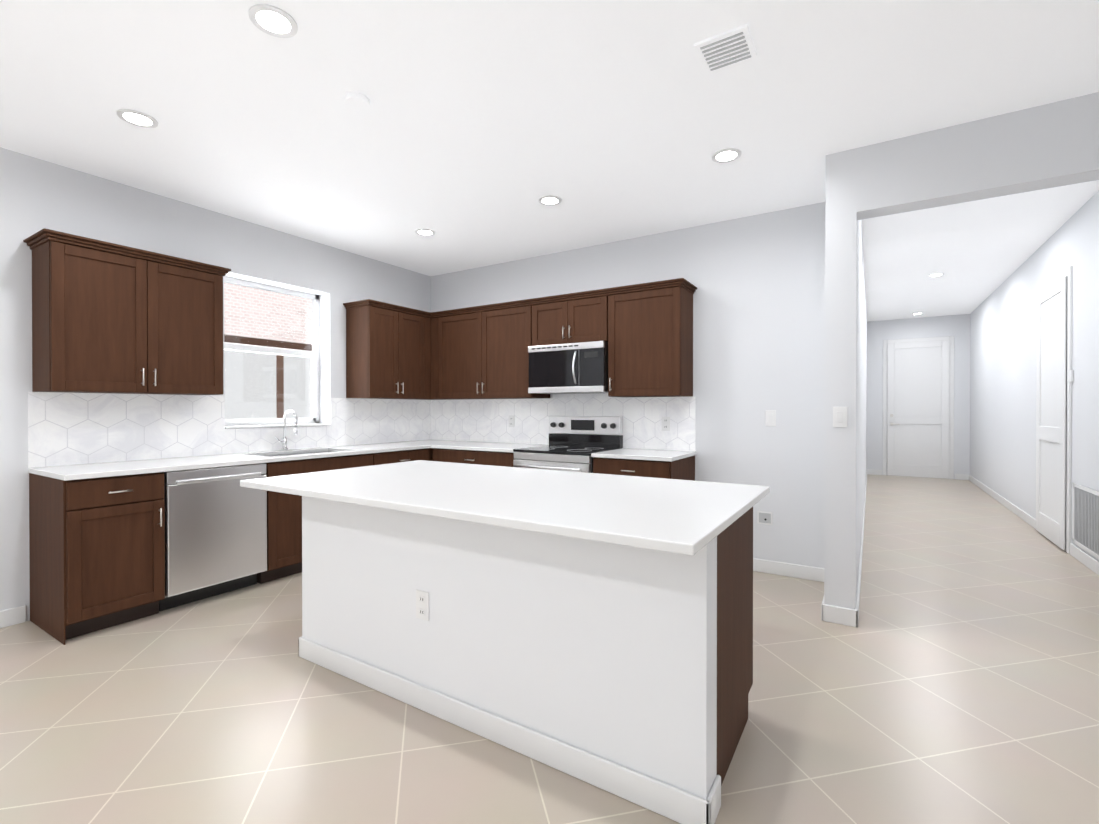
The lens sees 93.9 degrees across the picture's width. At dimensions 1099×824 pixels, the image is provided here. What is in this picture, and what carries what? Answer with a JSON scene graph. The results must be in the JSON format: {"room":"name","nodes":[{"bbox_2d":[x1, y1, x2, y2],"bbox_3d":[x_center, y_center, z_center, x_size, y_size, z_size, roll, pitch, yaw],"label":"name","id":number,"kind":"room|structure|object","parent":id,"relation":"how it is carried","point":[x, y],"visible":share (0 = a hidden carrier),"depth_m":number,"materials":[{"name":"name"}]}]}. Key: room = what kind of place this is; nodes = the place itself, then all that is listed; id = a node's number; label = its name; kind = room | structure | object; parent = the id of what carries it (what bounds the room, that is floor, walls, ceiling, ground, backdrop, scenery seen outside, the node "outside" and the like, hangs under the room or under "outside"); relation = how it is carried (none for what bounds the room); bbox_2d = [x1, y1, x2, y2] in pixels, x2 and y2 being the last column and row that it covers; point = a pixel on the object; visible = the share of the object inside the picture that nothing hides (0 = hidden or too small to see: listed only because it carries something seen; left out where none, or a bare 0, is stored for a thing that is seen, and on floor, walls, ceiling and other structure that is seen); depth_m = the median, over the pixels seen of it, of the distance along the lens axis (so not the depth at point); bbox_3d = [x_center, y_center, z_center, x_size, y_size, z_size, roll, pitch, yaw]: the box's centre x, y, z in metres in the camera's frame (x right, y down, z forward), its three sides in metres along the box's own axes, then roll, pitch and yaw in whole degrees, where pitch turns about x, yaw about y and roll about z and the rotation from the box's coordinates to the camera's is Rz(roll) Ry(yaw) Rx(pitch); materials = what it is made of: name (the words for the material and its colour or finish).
{"room":"kitchen","nodes":[
{"label":"kitchen","id":0,"kind":"room"},
{"bbox_2d":[0,147,430,620],"bbox_3d":[-3.854,-0.156,2.119,0.250,2.830,9.000,0,0,32],"label":"wall","id":1,"kind":"structure","parent":0,"point":[36,195],"depth_m":3.42,"materials":[{"name":"white paint"}]},
{"bbox_2d":[23,228,230,394],"bbox_3d":[-2.700,-0.567,3.362,0.375,0.900,0.986,0,0,32],"label":"upper cabinet","id":2,"kind":"object","parent":1,"relation":"attached to","point":[108,317],"visible":1,"depth_m":3.17,"materials":[{"name":"brown wood"}]},
{"bbox_2d":[28,392,431,467],"bbox_3d":[-2.232,0.105,4.461,0.007,0.454,3.310,0,0,32],"label":"backsplash","id":3,"kind":"structure","parent":1,"relation":"attached to","point":[64,428],"depth_m":3.68,"materials":[{"name":"tile"}]},
{"bbox_2d":[224,276,330,428],"bbox_3d":[-2.373,-0.478,4.436,0.243,1.230,0.920,0,0,32],"label":"window unit","id":4,"kind":"structure","parent":1,"relation":"in","point":[266,422],"depth_m":4.54,"materials":[{"name":"white plastic"}]},
{"bbox_2d":[343,299,426,399],"bbox_3d":[-1.622,-0.568,5.114,0.338,0.884,0.690,0,0,32],"label":"upper cabinet","id":5,"kind":"object","parent":1,"relation":"attached to","point":[386,346],"depth_m":4.91,"materials":[{"name":"brown wood"}]},
{"bbox_2d":[427,314,434,399],"bbox_3d":[-1.342,-0.570,5.562,0.338,0.884,0.488,0,0,32],"label":"upper cabinet","id":6,"kind":"object","parent":1,"relation":"attached to","point":[430,317],"depth_m":5.37,"materials":[{"name":"brown wood"}]},
{"bbox_2d":[0,469,1098,627],"bbox_3d":[0.654,1.201,3.671,5.743,0.100,16.409,0,0,32],"label":"baseboard","id":7,"kind":"structure","parent":1,"relation":"attached to","point":[829,613],"depth_m":3.87,"materials":[{"name":"white wood"}]},
{"bbox_2d":[0,474,1098,823],"bbox_3d":[0.681,1.276,3.713,6.344,0.050,16.910,0,0,32],"label":"floor","id":8,"kind":"structure","parent":0,"point":[952,676],"depth_m":2.11,"materials":[{"name":"tile"}]},
{"bbox_2d":[29,472,164,644],"bbox_3d":[-2.712,0.812,3.090,0.650,0.884,0.461,0,0,32],"label":"base cabinet","id":9,"kind":"object","parent":8,"relation":"on","point":[97,553],"visible":0.98,"depth_m":2.91,"materials":[{"name":"brown wood"}]},
{"bbox_2d":[159,463,266,610],"bbox_3d":[-2.429,0.812,3.554,0.637,0.880,0.616,0,0,32],"label":"dishwasher","id":10,"kind":"object","parent":8,"relation":"on","point":[215,531],"visible":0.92,"depth_m":3.35,"materials":[{"name":"silver metal"}]},
{"bbox_2d":[257,453,372,583],"bbox_3d":[-2.013,0.806,4.205,0.650,0.884,0.918,0,0,32],"label":"base cabinet","id":11,"kind":"object","parent":8,"relation":"on","point":[284,534],"visible":0.19,"depth_m":3.80,"materials":[{"name":"brown wood"}]},
{"bbox_2d":[372,448,428,464],"bbox_3d":[-1.592,0.803,4.875,0.650,0.884,0.656,0,0,32],"label":"base cabinet","id":12,"kind":"object","parent":8,"relation":"on","point":[398,456],"visible":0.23,"depth_m":4.69,"materials":[{"name":"brown wood"}]},
{"bbox_2d":[428,448,431,460],"bbox_3d":[-1.270,0.801,5.438,0.597,0.884,0.633,0,0,32],"label":"base cabinet","id":13,"kind":"object","parent":8,"relation":"on","point":[430,449],"depth_m":5.04,"materials":[{"name":"brown wood"}]},
{"bbox_2d":[28,440,443,480],"bbox_3d":[-1.966,0.348,4.296,0.634,0.030,3.310,0,0,32],"label":"countertop","id":14,"kind":"structure","parent":13,"relation":"on","point":[87,471],"depth_m":3.50,"materials":[{"name":"white stone"}]},
{"bbox_2d":[275,410,297,450],"bbox_3d":[-2.196,0.160,4.278,0.206,0.344,0.115,0,0,32],"label":"faucet","id":15,"kind":"object","parent":14,"relation":"on","point":[284,443],"visible":0.98,"depth_m":4.33,"materials":[{"name":"silver metal"}]},
{"bbox_2d":[268,451,335,456],"bbox_3d":[-2.024,0.467,4.209,0.454,0.204,0.784,0,0,32],"label":"sink basin","id":16,"kind":"object","parent":14,"relation":"in","point":[300,453],"visible":0.06,"depth_m":4.41,"materials":[{"name":"silver metal"}]},
{"bbox_2d":[432,448,513,466],"bbox_3d":[-0.560,0.803,5.001,0.990,0.884,0.618,0,0,32],"label":"base cabinet","id":17,"kind":"object","parent":8,"relation":"on","point":[506,459],"depth_m":4.72,"materials":[{"name":"brown wood"}]},
{"bbox_2d":[432,440,545,452],"bbox_3d":[-0.554,0.345,4.986,0.971,0.030,0.640,0,0,32],"label":"countertop","id":18,"kind":"structure","parent":17,"relation":"on","point":[448,444],"depth_m":4.92,"materials":[{"name":"white stone"}]},
{"bbox_2d":[299,496,752,823],"bbox_3d":[-0.201,0.815,2.394,2.078,0.884,0.769,0,0,32],"label":"kitchen island","id":19,"kind":"object","parent":8,"relation":"on","point":[624,672],"visible":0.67,"depth_m":1.86,"materials":[{"name":"white paint"}]},
{"bbox_2d":[416,589,428,620],"bbox_3d":[-0.536,0.819,2.162,0.075,0.120,0.008,0,0,32],"label":"outlet","id":20,"kind":"object","parent":19,"relation":"attached to","point":[422,605],"visible":1,"depth_m":2.16,"materials":[{"name":"white plastic"}]},
{"bbox_2d":[240,460,769,555],"bbox_3d":[-0.260,0.357,2.434,2.245,0.030,1.190,0,0,32],"label":"island countertop","id":21,"kind":"structure","parent":19,"relation":"on","point":[688,517],"depth_m":2.04,"materials":[{"name":"white stone"}]},
{"bbox_2d":[513,416,622,472],"bbox_3d":[0.154,0.647,4.492,0.744,1.200,0.706,0,0,32],"label":"range","id":22,"kind":"object","parent":8,"relation":"on","point":[575,442],"visible":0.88,"depth_m":4.57,"materials":[{"name":"silver metal"}]},
{"bbox_2d":[593,455,694,480],"bbox_3d":[0.765,0.807,4.150,0.636,0.884,0.650,0,0,32],"label":"base cabinet","id":23,"kind":"object","parent":8,"relation":"on","point":[682,469],"visible":0.21,"depth_m":3.91,"materials":[{"name":"brown wood"}]},
{"bbox_2d":[591,448,696,461],"bbox_3d":[0.775,0.349,4.154,0.654,0.030,0.634,0,0,32],"label":"countertop","id":24,"kind":"structure","parent":23,"relation":"on","point":[624,453],"depth_m":4.01,"materials":[{"name":"white stone"}]},
{"bbox_2d":[0,0,1098,321],"bbox_3d":[0.656,-1.664,3.744,6.154,0.270,16.560,0,0,32],"label":"ceiling","id":25,"kind":"structure","parent":0,"point":[474,132],"depth_m":2.60,"materials":[{"name":"white paint"}]},
{"bbox_2d":[116,109,157,127],"bbox_3d":[-2.142,-1.520,2.668,0.170,0.007,0.170,0,0,32],"label":"recessed light","id":26,"kind":"object","parent":25,"relation":"in","point":[136,118],"visible":1,"depth_m":2.66,"materials":[{"name":"white plastic"}]},
{"bbox_2d":[248,4,297,37],"bbox_3d":[-1.075,-1.517,1.998,0.170,0.007,0.170,0,0,32],"label":"recessed light","id":27,"kind":"object","parent":25,"relation":"in","point":[272,20],"visible":1,"depth_m":1.99,"materials":[{"name":"white plastic"}]},
{"bbox_2d":[345,92,369,110],"bbox_3d":[-0.936,-1.509,2.501,0.110,0.027,0.110,0,0,32],"label":"smoke detector","id":28,"kind":"object","parent":25,"relation":"attached to","point":[357,101],"visible":1,"depth_m":2.48,"materials":[{"name":"white paint"}]},
{"bbox_2d":[415,229,434,235],"bbox_3d":[-1.062,-1.528,4.387,0.170,0.007,0.170,0,0,32],"label":"recessed light","id":29,"kind":"object","parent":25,"relation":"in","point":[425,232],"visible":1,"depth_m":4.39,"materials":[{"name":"white plastic"}]},
{"bbox_2d":[538,195,561,205],"bbox_3d":[0.005,-1.525,3.717,0.170,0.007,0.170,0,0,32],"label":"recessed light","id":30,"kind":"object","parent":25,"relation":"in","point":[549,200],"visible":0.98,"depth_m":3.71,"materials":[{"name":"white plastic"}]},
{"bbox_2d":[694,24,756,73],"bbox_3d":[0.743,-1.513,2.156,0.210,0.016,0.210,0,0,32],"label":"ceiling vent","id":31,"kind":"object","parent":25,"relation":"in","point":[727,49],"visible":1,"depth_m":2.14,"materials":[{"name":"white metal"}]},
{"bbox_2d":[712,148,741,162],"bbox_3d":[1.055,-1.522,3.058,0.170,0.007,0.170,0,0,32],"label":"recessed light","id":32,"kind":"object","parent":25,"relation":"in","point":[727,155],"visible":1,"depth_m":3.05,"materials":[{"name":"white plastic"}]},
{"bbox_2d":[928,273,944,276],"bbox_3d":[4.857,-1.708,6.444,0.170,0.007,0.170,0,0,32],"label":"recessed light","id":33,"kind":"object","parent":25,"relation":"in","point":[936,274],"visible":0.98,"depth_m":6.45,"materials":[{"name":"white plastic"}]},
{"bbox_2d":[431,202,824,567],"bbox_3d":[0.285,-0.170,4.923,4.280,2.830,0.150,0,0,32],"label":"wall","id":34,"kind":"structure","parent":0,"point":[758,281],"depth_m":4.03,"materials":[{"name":"white paint"}]},
{"bbox_2d":[435,299,549,399],"bbox_3d":[-0.576,-0.568,5.169,1.168,0.884,0.338,0,0,32],"label":"upper cabinet","id":35,"kind":"object","parent":34,"relation":"attached to","point":[481,352],"depth_m":5.01,"materials":[{"name":"brown wood"}]},
{"bbox_2d":[432,393,694,450],"bbox_3d":[-0.062,0.190,5.049,3.000,0.709,0.008,0,0,32],"label":"backsplash","id":36,"kind":"structure","parent":34,"relation":"attached to","point":[476,420],"depth_m":4.96,"materials":[{"name":"tile"}]},
{"bbox_2d":[509,415,514,426],"bbox_3d":[-0.388,0.103,5.244,0.075,0.120,0.008,0,0,32],"label":"outlet","id":37,"kind":"object","parent":36,"relation":"attached to","point":[511,420],"visible":1,"depth_m":5.24,"materials":[{"name":"white plastic"}]},
{"bbox_2d":[662,417,669,430],"bbox_3d":[0.993,0.108,4.377,0.075,0.120,0.008,0,0,32],"label":"outlet","id":38,"kind":"object","parent":36,"relation":"attached to","point":[665,423],"visible":1,"depth_m":4.37,"materials":[{"name":"white plastic"}]},
{"bbox_2d":[531,290,606,345],"bbox_3d":[0.249,-0.800,4.651,0.763,0.416,0.338,0,0,32],"label":"upper cabinet","id":39,"kind":"object","parent":34,"relation":"attached to","point":[564,318],"depth_m":4.49,"materials":[{"name":"brown wood"}]},
{"bbox_2d":[528,341,607,393],"bbox_3d":[0.217,-0.374,4.604,0.758,0.424,0.456,0,0,32],"label":"microwave","id":40,"kind":"object","parent":39,"relation":"attached to","point":[576,368],"visible":0.98,"depth_m":4.44,"materials":[{"name":"silver metal"}]},
{"bbox_2d":[607,278,694,396],"bbox_3d":[0.840,-0.564,4.281,0.618,0.884,0.338,0,0,32],"label":"upper cabinet","id":41,"kind":"object","parent":34,"relation":"attached to","point":[643,330],"depth_m":4.13,"materials":[{"name":"brown wood"}]},
{"bbox_2d":[757,511,772,524],"bbox_3d":[1.664,0.827,3.965,0.110,0.100,0.014,0,0,32],"label":"outlet box","id":42,"kind":"object","parent":34,"relation":"attached to","point":[764,517],"visible":1,"depth_m":3.96,"materials":[{"name":"white plastic"}]},
{"bbox_2d":[765,410,775,425],"bbox_3d":[1.700,0.054,3.942,0.075,0.120,0.009,0,0,32],"label":"light switch","id":43,"kind":"object","parent":34,"relation":"attached to","point":[770,417],"visible":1,"depth_m":3.94,"materials":[{"name":"white plastic"}]},
{"bbox_2d":[824,148,866,609],"bbox_3d":[3.889,-0.263,6.488,0.160,3.000,8.186,0,0,32],"label":"wall","id":44,"kind":"structure","parent":0,"point":[845,374],"depth_m":3.03,"materials":[{"name":"white paint"}]},
{"bbox_2d":[833,407,846,426],"bbox_3d":[1.710,0.034,3.019,0.075,0.120,0.009,0,0,32],"label":"light switch","id":45,"kind":"object","parent":44,"relation":"attached to","point":[839,416],"visible":1,"depth_m":3.02,"materials":[{"name":"white plastic"}]},
{"bbox_2d":[867,314,969,474],"bbox_3d":[6.831,-0.278,9.563,1.874,3.000,0.150,0,0,32],"label":"wall","id":46,"kind":"structure","parent":0,"point":[957,327],"depth_m":9.44,"materials":[{"name":"white paint"}]},
{"bbox_2d":[883,336,953,478],"bbox_3d":[6.784,-0.062,9.454,1.070,2.570,0.084,0,0,32],"label":"entry door","id":47,"kind":"structure","parent":46,"relation":"in","point":[918,407],"depth_m":9.45,"materials":[{"name":"white painted wood"}]},
{"bbox_2d":[857,92,1098,219],"bbox_3d":[2.482,-1.449,2.628,1.554,0.590,0.160,0,0,32],"label":"wall","id":48,"kind":"structure","parent":0,"point":[1048,145],"depth_m":2.68,"materials":[{"name":"white paint"}]},
{"bbox_2d":[970,191,1098,561],"bbox_3d":[3.155,-0.241,2.094,0.160,3.000,16.410,0,0,32],"label":"wall","id":49,"kind":"structure","parent":0,"point":[1003,350],"depth_m":5.75,"materials":[{"name":"white paint"}]},
{"bbox_2d":[1036,266,1071,553],"bbox_3d":[4.808,-0.010,4.912,0.034,2.510,1.040,0,0,32],"label":"door","id":50,"kind":"structure","parent":49,"relation":"in","point":[1054,416],"depth_m":4.80,"materials":[{"name":"white wood"}]},
{"bbox_2d":[1067,370,1073,381],"bbox_3d":[4.538,-0.303,4.467,0.020,0.100,0.100,0,0,32],"label":"switch","id":51,"kind":"object","parent":49,"relation":"attached to","point":[1070,375],"visible":0.96,"depth_m":4.44,"materials":[{"name":"white plastic"}]},
{"bbox_2d":[1073,483,1098,558],"bbox_3d":[4.285,0.869,4.064,0.014,0.510,0.780,0,0,32],"label":"air vent","id":52,"kind":"object","parent":49,"relation":"in","point":[1085,518],"visible":1,"depth_m":4.13,"materials":[{"name":"silver metal"}]},
{"label":"outside","id":53,"kind":"structure","parent":0,"visible":0},
{"bbox_2d":[224,282,311,418],"bbox_3d":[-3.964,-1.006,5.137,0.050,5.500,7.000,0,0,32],"label":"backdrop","id":54,"kind":"structure","parent":53,"point":[274,367],"depth_m":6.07,"materials":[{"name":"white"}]}
]}

